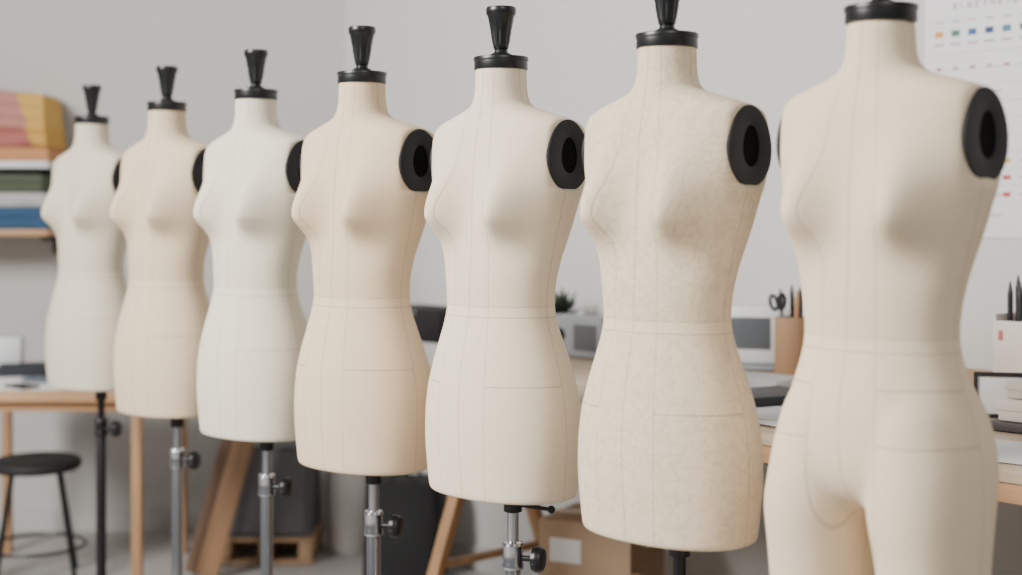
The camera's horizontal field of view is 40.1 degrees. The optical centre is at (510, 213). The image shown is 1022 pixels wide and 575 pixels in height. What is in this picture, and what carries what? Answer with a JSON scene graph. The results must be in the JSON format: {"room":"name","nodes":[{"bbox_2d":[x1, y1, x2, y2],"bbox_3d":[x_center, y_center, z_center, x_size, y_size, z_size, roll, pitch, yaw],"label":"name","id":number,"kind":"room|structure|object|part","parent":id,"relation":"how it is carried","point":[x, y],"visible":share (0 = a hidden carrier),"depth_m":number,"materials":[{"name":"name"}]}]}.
{"room":"design studio","nodes":[
{"label":"design studio","id":0,"kind":"room"},
{"bbox_2d":[0,0,344,508],"bbox_3d":[-2.454,-0.250,6.033,3.492,3.200,0.120,0,0,0],"label":"wall","id":1,"kind":"structure","parent":0,"point":[53,48],"depth_m":5.97,"materials":[{"name":"white paint"}]},
{"bbox_2d":[0,161,53,174],"bbox_3d":[-2.137,-0.159,5.803,0.543,0.106,0.330,0,0,0],"label":"wall shelf","id":2,"kind":"object","parent":1,"relation":"attached to","point":[46,167],"visible":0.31,"depth_m":5.64,"materials":[{"name":"white wood"}]},
{"bbox_2d":[0,148,66,161],"bbox_3d":[-2.137,-0.240,5.802,0.523,0.056,0.280,0,0,0],"label":"folded fabric","id":3,"kind":"object","parent":2,"relation":"on","point":[6,154],"visible":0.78,"depth_m":5.67,"materials":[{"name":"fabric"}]},
{"bbox_2d":[0,90,66,149],"bbox_3d":[-2.153,-0.397,5.804,0.545,0.250,0.280,0,0,0],"label":"folded fabric","id":4,"kind":"object","parent":3,"relation":"on","point":[27,120],"visible":0.96,"depth_m":5.69,"materials":[{"name":"fabric"}]},
{"bbox_2d":[0,229,57,253],"bbox_3d":[-2.137,0.116,5.803,0.543,0.106,0.330,0,0,0],"label":"wall shelf","id":5,"kind":"object","parent":1,"relation":"attached to","point":[46,234],"visible":0.75,"depth_m":5.64,"materials":[{"name":"brown wood"}]},
{"bbox_2d":[0,207,51,228],"bbox_3d":[-2.137,0.018,5.802,0.523,0.089,0.280,0,0,0],"label":"folded fabric","id":6,"kind":"object","parent":5,"relation":"on","point":[10,217],"visible":0.73,"depth_m":5.67,"materials":[{"name":"blue fabric"}]},
{"bbox_2d":[0,193,47,206],"bbox_3d":[-2.137,-0.058,5.802,0.503,0.056,0.280,0,0,0],"label":"folded fabric","id":7,"kind":"object","parent":6,"relation":"on","point":[6,199],"visible":0.8,"depth_m":5.67,"materials":[{"name":"grey fabric"}]},
{"bbox_2d":[0,174,50,192],"bbox_3d":[-2.147,-0.125,5.802,0.493,0.073,0.280,0,0,0],"label":"folded fabric","id":8,"kind":"object","parent":7,"relation":"on","point":[9,183],"visible":0.88,"depth_m":5.67,"materials":[{"name":"green fabric"}]},
{"bbox_2d":[0,509,326,530],"bbox_3d":[-2.454,1.305,5.965,3.492,0.090,0.013,0,0,0],"label":"baseboard","id":9,"kind":"structure","parent":1,"relation":"attached to","point":[23,519],"depth_m":5.96,"materials":[{"name":"paint"}]},
{"bbox_2d":[0,531,489,574],"bbox_3d":[0.000,1.400,2.500,12.000,0.100,9.000,0,0,0],"label":"floor","id":10,"kind":"structure","parent":0,"point":[157,545],"depth_m":5.47,"materials":[{"name":"concrete"}]},
{"bbox_2d":[0,452,87,574],"bbox_3d":[-1.751,1.126,5.160,0.364,0.452,0.364,0,0,-17],"label":"stool","id":11,"kind":"object","parent":10,"relation":"on","point":[29,464],"visible":1,"depth_m":5.08,"materials":[{"name":"black metal"}]},
{"bbox_3d":[-1.824,1.145,5.021,0.018,0.414,0.103,0,0,28],"label":"leg","id":12,"kind":"part","parent":11,"relation":"part of","materials":[{"name":"black plastic"}]},
{"bbox_3d":[-1.890,1.145,5.234,0.103,0.414,0.018,0,0,28],"label":"leg","id":13,"kind":"part","parent":11,"relation":"part of","materials":[{"name":"black plastic"}]},
{"bbox_3d":[-1.751,0.923,5.160,0.326,0.046,0.326,0,0,-17],"label":"seat","id":14,"kind":"part","parent":11,"relation":"part of","materials":[{"name":"black leather"}]},
{"bbox_3d":[-1.611,1.145,5.087,0.103,0.414,0.018,0,0,28],"label":"leg","id":15,"kind":"part","parent":11,"relation":"part of","materials":[{"name":"black plastic"}]},
{"bbox_3d":[-1.677,1.145,5.299,0.018,0.414,0.103,0,0,28],"label":"leg","id":16,"kind":"part","parent":11,"relation":"part of","materials":[{"name":"black plastic"}]},
{"bbox_2d":[41,85,127,574],"bbox_3d":[-1.319,0.469,4.508,0.350,1.762,0.350,0,0,38],"label":"mannequin","id":17,"kind":"object","parent":10,"relation":"on","point":[90,291],"visible":0.81,"depth_m":4.38,"materials":[{"name":"fabric"}]},
{"bbox_3d":[-1.275,0.690,4.500,0.056,0.050,0.050,0,0,38],"label":"clamp knob","id":18,"kind":"part","parent":17,"relation":"part of","materials":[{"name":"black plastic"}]},
{"bbox_3d":[-1.207,-0.113,4.401,0.017,0.138,0.121,0,0,38],"label":"arm plate","id":19,"kind":"part","parent":17,"relation":"part of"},
{"bbox_2d":[0,381,186,574],"bbox_3d":[-1.661,0.988,5.250,0.757,0.725,0.740,0,0,0],"label":"side table","id":20,"kind":"object","parent":10,"relation":"on","point":[38,400],"visible":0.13,"depth_m":4.91,"materials":[{"name":"brown wood"}]},
{"bbox_3d":[-2.009,1.004,5.585,0.034,0.692,0.034,0,0,0],"label":"leg","id":21,"kind":"part","parent":20,"relation":"part of","materials":[{"name":"brown wood"}]},
{"bbox_2d":[0,376,28,384],"bbox_3d":[-1.935,0.621,5.250,0.300,0.002,0.240,0,0,17],"label":"paper sheet","id":22,"kind":"object","parent":20,"relation":"on","point":[3,380],"visible":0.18,"depth_m":5.21,"materials":[{"name":"white paper"}]},
{"bbox_2d":[0,362,46,376],"bbox_3d":[-1.847,0.602,5.420,0.260,0.045,0.160,0,0,-14],"label":"folded cloth","id":23,"kind":"object","parent":20,"relation":"on","point":[21,369],"visible":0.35,"depth_m":5.34,"materials":[{"name":"grey fabric"}]},
{"bbox_2d":[0,335,24,363],"bbox_3d":[-1.954,0.526,5.440,0.110,0.100,0.100,0,0,-9],"label":"gift box","id":24,"kind":"object","parent":23,"relation":"on","point":[12,348],"visible":1,"depth_m":5.39,"materials":[{"name":"white cardboard"}]},
{"bbox_2d":[0,381,61,390],"bbox_3d":[-1.716,0.624,5.080,0.400,0.002,0.260,0,0,-6],"label":"paper sheet","id":25,"kind":"object","parent":20,"relation":"on","point":[44,385],"visible":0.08,"depth_m":5.00,"materials":[{"name":"white paper"}]},
{"bbox_2d":[3,383,40,389],"bbox_3d":[-1.753,0.617,5.020,0.130,0.009,0.070,0,0,38],"label":"phone","id":26,"kind":"object","parent":25,"relation":"on","point":[23,386],"visible":1,"depth_m":5.00,"materials":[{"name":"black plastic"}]},
{"bbox_2d":[22,375,47,381],"bbox_3d":[-1.735,0.613,5.200,0.140,0.012,0.080,0,0,23],"label":"notebook","id":27,"kind":"object","parent":25,"relation":"on","point":[37,378],"visible":0.51,"depth_m":5.18,"materials":[{"name":"paper"}]},
{"bbox_3d":[-1.312,1.004,4.915,0.034,0.692,0.034,0,0,0],"label":"leg","id":28,"kind":"part","parent":20,"relation":"part of","materials":[{"name":"brown wood"}]},
{"bbox_3d":[-1.312,1.004,5.585,0.034,0.692,0.034,0,0,0],"label":"leg","id":29,"kind":"part","parent":20,"relation":"part of","materials":[{"name":"brown wood"}]},
{"bbox_2d":[110,65,209,574],"bbox_3d":[-0.938,0.469,3.934,0.350,1.762,0.350,0,0,39],"label":"mannequin","id":30,"kind":"object","parent":10,"relation":"on","point":[166,305],"visible":0.82,"depth_m":3.81,"materials":[{"name":"fabric"}]},
{"bbox_3d":[-0.894,0.690,3.926,0.056,0.050,0.050,0,0,39],"label":"clamp knob","id":31,"kind":"part","parent":30,"relation":"part of","materials":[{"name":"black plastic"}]},
{"bbox_3d":[-0.827,-0.113,3.825,0.017,0.138,0.121,0,0,39],"label":"arm plate","id":32,"kind":"part","parent":30,"relation":"part of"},
{"bbox_2d":[185,439,232,572],"bbox_3d":[-1.077,0.880,5.269,0.301,0.915,0.032,0,0,-22],"label":"wooden board","id":33,"kind":"object","parent":10,"relation":"on","point":[225,445],"visible":0.43,"depth_m":5.24,"materials":[{"name":"brown wood"}]},
{"bbox_2d":[195,440,254,574],"bbox_3d":[-1.004,0.880,5.209,0.336,0.925,0.047,0,0,-22],"label":"wooden board","id":34,"kind":"object","parent":10,"relation":"on","point":[217,534],"visible":0.42,"depth_m":5.18,"materials":[{"name":"brown wood"}]},
{"bbox_2d":[193,49,307,574],"bbox_3d":[-0.619,0.469,3.545,0.350,1.762,0.350,0,0,40],"label":"mannequin","id":35,"kind":"object","parent":10,"relation":"on","point":[255,327],"visible":0.8,"depth_m":3.42,"materials":[{"name":"fabric"}]},
{"bbox_3d":[-0.575,0.690,3.536,0.056,0.050,0.050,0,0,40],"label":"clamp knob","id":36,"kind":"part","parent":35,"relation":"part of","materials":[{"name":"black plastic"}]},
{"bbox_3d":[-0.510,-0.113,3.434,0.017,0.138,0.121,0,0,40],"label":"arm plate","id":37,"kind":"part","parent":35,"relation":"part of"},
{"bbox_2d":[221,520,323,563],"bbox_3d":[-0.948,1.298,5.550,0.370,0.100,0.335,0,0,0],"label":"wooden pallet","id":38,"kind":"object","parent":10,"relation":"on","point":[308,546],"visible":0.53,"depth_m":5.39,"materials":[{"name":"brown wood"}]},
{"bbox_2d":[229,440,320,536],"bbox_3d":[-0.944,1.073,5.548,0.340,0.350,0.305,0,0,0],"label":"trash bin","id":39,"kind":"object","parent":38,"relation":"on","point":[299,514],"visible":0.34,"depth_m":5.39,"materials":[{"name":"black plastic"}]},
{"bbox_3d":[-0.944,1.073,5.398,0.300,0.310,0.006,0,0,0],"label":"cube door","id":40,"kind":"part","parent":39,"relation":"part of","materials":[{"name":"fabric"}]},
{"bbox_2d":[326,471,365,554],"bbox_3d":[-0.658,1.125,5.620,0.176,0.450,0.176,0,0,0],"label":"waste bin","id":41,"kind":"object","parent":10,"relation":"on","point":[345,493],"visible":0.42,"depth_m":5.55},
{"bbox_2d":[292,25,433,574],"bbox_3d":[-0.305,0.469,3.109,0.350,1.762,0.350,0,0,41],"label":"mannequin","id":42,"kind":"object","parent":10,"relation":"on","point":[363,370],"visible":0.97,"depth_m":2.98,"materials":[{"name":"fabric"}]},
{"bbox_3d":[-0.262,0.690,3.099,0.056,0.050,0.050,0,0,41],"label":"clamp knob","id":43,"kind":"part","parent":42,"relation":"part of","materials":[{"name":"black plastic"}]},
{"bbox_3d":[-0.199,-0.113,2.995,0.017,0.138,0.121,0,0,41],"label":"arm plate","id":44,"kind":"part","parent":42,"relation":"part of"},
{"bbox_2d":[363,471,448,574],"bbox_3d":[-0.394,1.147,5.250,0.300,0.406,0.213,0,0,9],"label":"trash bin","id":45,"kind":"object","parent":10,"relation":"on","point":[421,508],"visible":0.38,"depth_m":5.15,"materials":[{"name":"black plastic"}]},
{"bbox_3d":[-0.405,0.994,5.176,0.150,0.098,0.012,0,0,9],"label":"handle","id":46,"kind":"part","parent":45,"relation":"part of","materials":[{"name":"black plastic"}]},
{"bbox_2d":[424,5,584,574],"bbox_3d":[0.004,0.469,2.814,0.350,1.762,0.350,0,0,43],"label":"mannequin","id":47,"kind":"object","parent":10,"relation":"on","point":[503,411],"visible":0.99,"depth_m":2.69,"materials":[{"name":"fabric"}]},
{"bbox_3d":[-0.120,-0.113,2.908,0.017,0.138,0.121,0,0,43],"label":"arm plate","id":48,"kind":"part","parent":47,"relation":"part of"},
{"bbox_3d":[0.047,0.690,2.803,0.056,0.050,0.050,0,0,43],"label":"clamp knob","id":49,"kind":"part","parent":47,"relation":"part of","materials":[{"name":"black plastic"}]},
{"bbox_3d":[0.046,0.585,2.792,0.095,0.016,0.016,0,0,32],"label":"height lever","id":50,"kind":"part","parent":47,"relation":"part of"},
{"bbox_3d":[0.106,-0.113,2.697,0.017,0.138,0.121,0,0,43],"label":"arm plate","id":51,"kind":"part","parent":47,"relation":"part of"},
{"bbox_2d":[539,502,663,574],"bbox_3d":[0.275,1.129,4.236,0.303,0.442,0.262,0,0,28],"label":"cardboard box","id":52,"kind":"object","parent":10,"relation":"on","point":[570,547],"visible":0.58,"depth_m":4.14,"materials":[{"name":"cardboard"}]},
{"bbox_2d":[578,0,771,574],"bbox_3d":[0.295,0.469,2.451,0.350,1.762,0.350,0,0,-45],"label":"mannequin","id":53,"kind":"object","parent":10,"relation":"on","point":[670,449],"visible":1,"depth_m":2.32,"materials":[{"name":"fabric"}]},
{"bbox_3d":[0.174,-0.113,2.549,0.121,0.138,0.017,0,0,-45],"label":"arm plate","id":54,"kind":"part","parent":53,"relation":"part of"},
{"bbox_3d":[0.393,-0.113,2.330,0.121,0.138,0.017,0,0,-45],"label":"arm plate","id":55,"kind":"part","parent":53,"relation":"part of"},
{"bbox_2d":[427,357,1021,574],"bbox_3d":[1.766,0.901,2.307,1.100,0.898,5.600,0,0,-42],"label":"work table","id":56,"kind":"object","parent":10,"relation":"on","point":[1010,475],"visible":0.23,"depth_m":4.17,"materials":[{"name":"brown wood"}]},
{"bbox_2d":[411,304,446,343],"bbox_3d":[-0.292,0.390,4.988,0.168,0.120,0.300,0,0,-42],"label":"case","id":57,"kind":"object","parent":56,"relation":"on","point":[429,319],"visible":0.45,"depth_m":4.87,"materials":[{"name":"black metal"}]},
{"bbox_3d":[-0.185,0.926,4.212,0.326,0.831,0.045,0,0,-42],"label":"trestle leg","id":58,"kind":"part","parent":56,"relation":"part of","materials":[{"name":"brown wood"}]},
{"bbox_3d":[0.069,0.926,4.438,0.326,0.831,0.045,0,0,-42],"label":"trestle leg","id":59,"kind":"part","parent":56,"relation":"part of","materials":[{"name":"brown wood"}]},
{"bbox_2d":[555,287,586,313],"bbox_3d":[0.161,0.348,4.748,0.194,0.203,0.174,0,0,-42],"label":"potted plant","id":60,"kind":"object","parent":56,"relation":"on","point":[562,305],"visible":0.33,"depth_m":4.73,"materials":[{"name":"green plant"}]},
{"bbox_2d":[556,313,603,358],"bbox_3d":[0.222,0.385,4.407,0.093,0.130,0.240,0,0,-42],"label":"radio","id":61,"kind":"object","parent":56,"relation":"on","point":[581,334],"visible":0.52,"depth_m":4.36,"materials":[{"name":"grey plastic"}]},
{"bbox_2d":[573,324,596,351],"bbox_3d":[0.230,0.385,4.347,0.004,0.080,0.100,0,0,-42],"label":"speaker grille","id":62,"kind":"object","parent":61,"relation":"attached to","point":[584,335],"depth_m":4.35,"materials":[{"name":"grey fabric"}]},
{"bbox_3d":[1.766,0.464,2.307,1.100,0.024,5.600,0,0,-42],"label":"tabletop panel","id":63,"kind":"part","parent":56,"relation":"part of","materials":[{"name":"brown wood"}]},
{"bbox_2d":[731,305,788,370],"bbox_3d":[0.707,0.357,4.065,0.200,0.183,0.090,0,0,20],"label":"desktop monitor","id":64,"kind":"object","parent":56,"relation":"on","point":[753,327],"visible":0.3,"depth_m":4.04,"materials":[{"name":"white plastic"}]},
{"bbox_2d":[745,371,794,387],"bbox_3d":[0.645,0.437,3.671,0.210,0.025,0.150,0,0,43],"label":"book","id":65,"kind":"object","parent":56,"relation":"on","point":[755,379],"visible":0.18,"depth_m":3.60,"materials":[{"name":"white paper"}]},
{"bbox_2d":[751,385,790,406],"bbox_3d":[0.604,0.432,3.327,0.220,0.020,0.160,0,0,-30],"label":"book","id":66,"kind":"object","parent":56,"relation":"on","point":[765,395],"visible":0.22,"depth_m":3.27,"materials":[{"name":"black paper"}]},
{"bbox_2d":[759,404,783,426],"bbox_3d":[0.656,0.447,3.178,0.420,0.002,0.300,0,0,-33],"label":"paper sheet","id":67,"kind":"object","parent":56,"relation":"on","point":[774,423],"visible":0.02,"depth_m":3.01,"materials":[{"name":"white paper"}]},
{"bbox_2d":[756,405,782,419],"bbox_3d":[0.535,0.445,3.163,0.300,0.002,0.210,0,0,25],"label":"paper sheet","id":68,"kind":"object","parent":67,"relation":"on","point":[769,412],"visible":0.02,"depth_m":3.13,"materials":[{"name":"white paper"}]},
{"bbox_2d":[775,316,804,375],"bbox_3d":[0.777,0.367,3.884,0.090,0.165,0.090,0,0,-42],"label":"pencil cup","id":69,"kind":"object","parent":56,"relation":"on","point":[789,332],"visible":0.65,"depth_m":3.84,"materials":[{"name":"brown wood"}]},
{"bbox_2d":[768,292,786,316],"bbox_3d":[0.737,0.323,3.874,0.052,0.214,0.014,0,0,0],"label":"scissors","id":70,"kind":"object","parent":69,"relation":"in","point":[777,299],"visible":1,"depth_m":3.87,"materials":[{"name":"black metal"}]},
{"bbox_3d":[0.727,0.245,3.872,0.031,0.050,0.011,0,0,0],"label":"handle","id":71,"kind":"part","parent":70,"relation":"part of","materials":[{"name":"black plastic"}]},
{"bbox_3d":[0.749,0.242,3.872,0.030,0.051,0.011,0,0,0],"label":"handle","id":72,"kind":"part","parent":70,"relation":"part of","materials":[{"name":"black plastic"}]},
{"bbox_2d":[779,288,783,317],"bbox_3d":[0.757,0.322,3.905,0.022,0.228,0.012,0,0,22],"label":"pen","id":73,"kind":"object","parent":69,"relation":"in","point":[780,291],"visible":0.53,"depth_m":3.90,"materials":[{"name":"black plastic"}]},
{"bbox_2d":[790,284,793,317],"bbox_3d":[0.783,0.316,3.895,0.013,0.240,0.026,0,0,0],"label":"pen","id":74,"kind":"object","parent":69,"relation":"in","point":[791,288],"visible":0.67,"depth_m":3.90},
{"bbox_2d":[794,290,798,317],"bbox_3d":[0.788,0.324,3.873,0.013,0.226,0.027,0,0,-23],"label":"pencil","id":75,"kind":"object","parent":69,"relation":"in","point":[796,307],"visible":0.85,"depth_m":3.86,"materials":[{"name":"brown wood"}]},
{"bbox_2d":[798,286,801,317],"bbox_3d":[0.795,0.319,3.884,0.026,0.236,0.013,0,0,0],"label":"pen","id":76,"kind":"object","parent":69,"relation":"in","point":[800,289],"visible":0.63,"depth_m":3.88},
{"bbox_2d":[801,296,803,317],"bbox_3d":[0.800,0.324,3.892,0.035,0.226,0.013,0,0,-24],"label":"pen","id":77,"kind":"object","parent":69,"relation":"in","point":[802,307],"visible":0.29,"depth_m":3.89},
{"bbox_2d":[966,368,992,386],"bbox_3d":[1.125,0.422,3.493,0.202,0.054,0.222,0,0,-42],"label":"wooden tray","id":78,"kind":"object","parent":56,"relation":"on","point":[970,371],"visible":0.02,"depth_m":3.56,"materials":[{"name":"brown wood"}]},
{"bbox_2d":[974,372,1021,417],"bbox_3d":[1.080,0.400,3.092,0.110,0.100,0.014,0,0,14],"label":"picture frame","id":79,"kind":"object","parent":56,"relation":"on","point":[990,386],"visible":0.48,"depth_m":3.09,"materials":[{"name":"paper"}]},
{"bbox_2d":[990,419,1021,432],"bbox_3d":[1.141,0.440,2.888,0.170,0.018,0.250,0,0,-45],"label":"book","id":80,"kind":"object","parent":56,"relation":"on","point":[1000,425],"visible":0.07,"depth_m":2.89,"materials":[{"name":"grey paper"}]},
{"bbox_2d":[997,397,1021,422],"bbox_3d":[1.141,0.407,2.888,0.150,0.044,0.220,0,0,-43],"label":"lidded box","id":81,"kind":"object","parent":80,"relation":"on","point":[1010,409],"visible":0.93,"depth_m":2.90,"materials":[{"name":"white cardboard"}]},
{"bbox_3d":[1.141,0.397,2.888,0.150,0.022,0.220,0,0,-43],"label":"box lid","id":82,"kind":"part","parent":81,"relation":"part of","materials":[{"name":"white cardboard"}]},
{"bbox_2d":[1005,379,1021,398],"bbox_3d":[1.141,0.366,2.888,0.130,0.034,0.190,0,0,-39],"label":"lidded box","id":83,"kind":"object","parent":81,"relation":"on","point":[1013,387],"visible":1,"depth_m":2.91,"materials":[{"name":"white cardboard"}]},
{"bbox_3d":[1.141,0.358,2.888,0.130,0.018,0.190,0,0,-39],"label":"box lid","id":84,"kind":"part","parent":83,"relation":"part of","materials":[{"name":"white cardboard"}]},
{"bbox_2d":[993,312,1021,372],"bbox_3d":[1.227,0.333,3.286,0.108,0.234,0.150,0,0,-42],"label":"desk organizer","id":85,"kind":"object","parent":56,"relation":"on","point":[1007,335],"visible":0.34,"depth_m":3.28,"materials":[{"name":"white plastic"}]},
{"bbox_2d":[1007,282,1012,320],"bbox_3d":[1.188,0.298,3.332,0.013,0.275,0.013,0,0,0],"label":"pen","id":86,"kind":"object","parent":85,"relation":"in","point":[1010,291],"visible":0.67,"depth_m":3.33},
{"bbox_2d":[1015,275,1019,321],"bbox_3d":[1.206,0.291,3.329,0.013,0.290,0.013,0,0,0],"label":"pen","id":87,"kind":"object","parent":85,"relation":"in","point":[1018,278],"visible":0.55,"depth_m":3.33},
{"bbox_2d":[1017,285,1021,321],"bbox_3d":[1.194,0.301,3.283,0.013,0.270,0.013,0,0,0],"label":"pen","id":88,"kind":"object","parent":85,"relation":"in","point":[1019,295],"visible":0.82,"depth_m":3.28,"materials":[{"name":"black plastic"}]},
{"bbox_2d":[995,439,1021,464],"bbox_3d":[0.929,0.449,2.660,0.360,0.002,0.240,0,0,43],"label":"paper sheet","id":89,"kind":"object","parent":56,"relation":"on","point":[1008,451],"visible":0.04,"depth_m":2.64,"materials":[{"name":"white paper"}]},
{"bbox_2d":[764,0,1008,574],"bbox_3d":[0.581,0.469,2.123,0.350,1.762,0.350,0,0,-33],"label":"mannequin","id":90,"kind":"object","parent":10,"relation":"on","point":[884,459],"visible":1,"depth_m":2.00,"materials":[{"name":"fabric"}]},
{"bbox_3d":[0.465,-0.113,2.227,0.121,0.138,0.017,0,0,-42],"label":"arm plate","id":91,"kind":"part","parent":90,"relation":"part of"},
{"bbox_3d":[0.673,-0.113,1.998,0.121,0.138,0.017,0,0,-42],"label":"arm plate","id":92,"kind":"part","parent":90,"relation":"part of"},
{"bbox_2d":[345,0,1021,574],"bbox_3d":[1.664,-0.250,3.398,0.120,3.200,7.001,0,0,-42],"label":"wall","id":93,"kind":"structure","parent":0,"point":[582,55],"depth_m":4.78,"materials":[{"name":"white paint"}]},
{"bbox_2d":[448,539,538,574],"bbox_3d":[1.614,1.305,3.353,0.013,0.090,7.001,0,0,-42],"label":"baseboard","id":94,"kind":"structure","parent":93,"relation":"attached to","point":[493,566],"depth_m":5.28,"materials":[{"name":"paint"}]},
{"bbox_2d":[925,0,1021,237],"bbox_3d":[1.334,-0.367,3.674,0.004,0.860,0.560,0,0,-42],"label":"chart","id":95,"kind":"object","parent":93,"relation":"attached to","point":[976,41],"visible":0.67,"depth_m":3.73,"materials":[{"name":"paper"}]}
]}

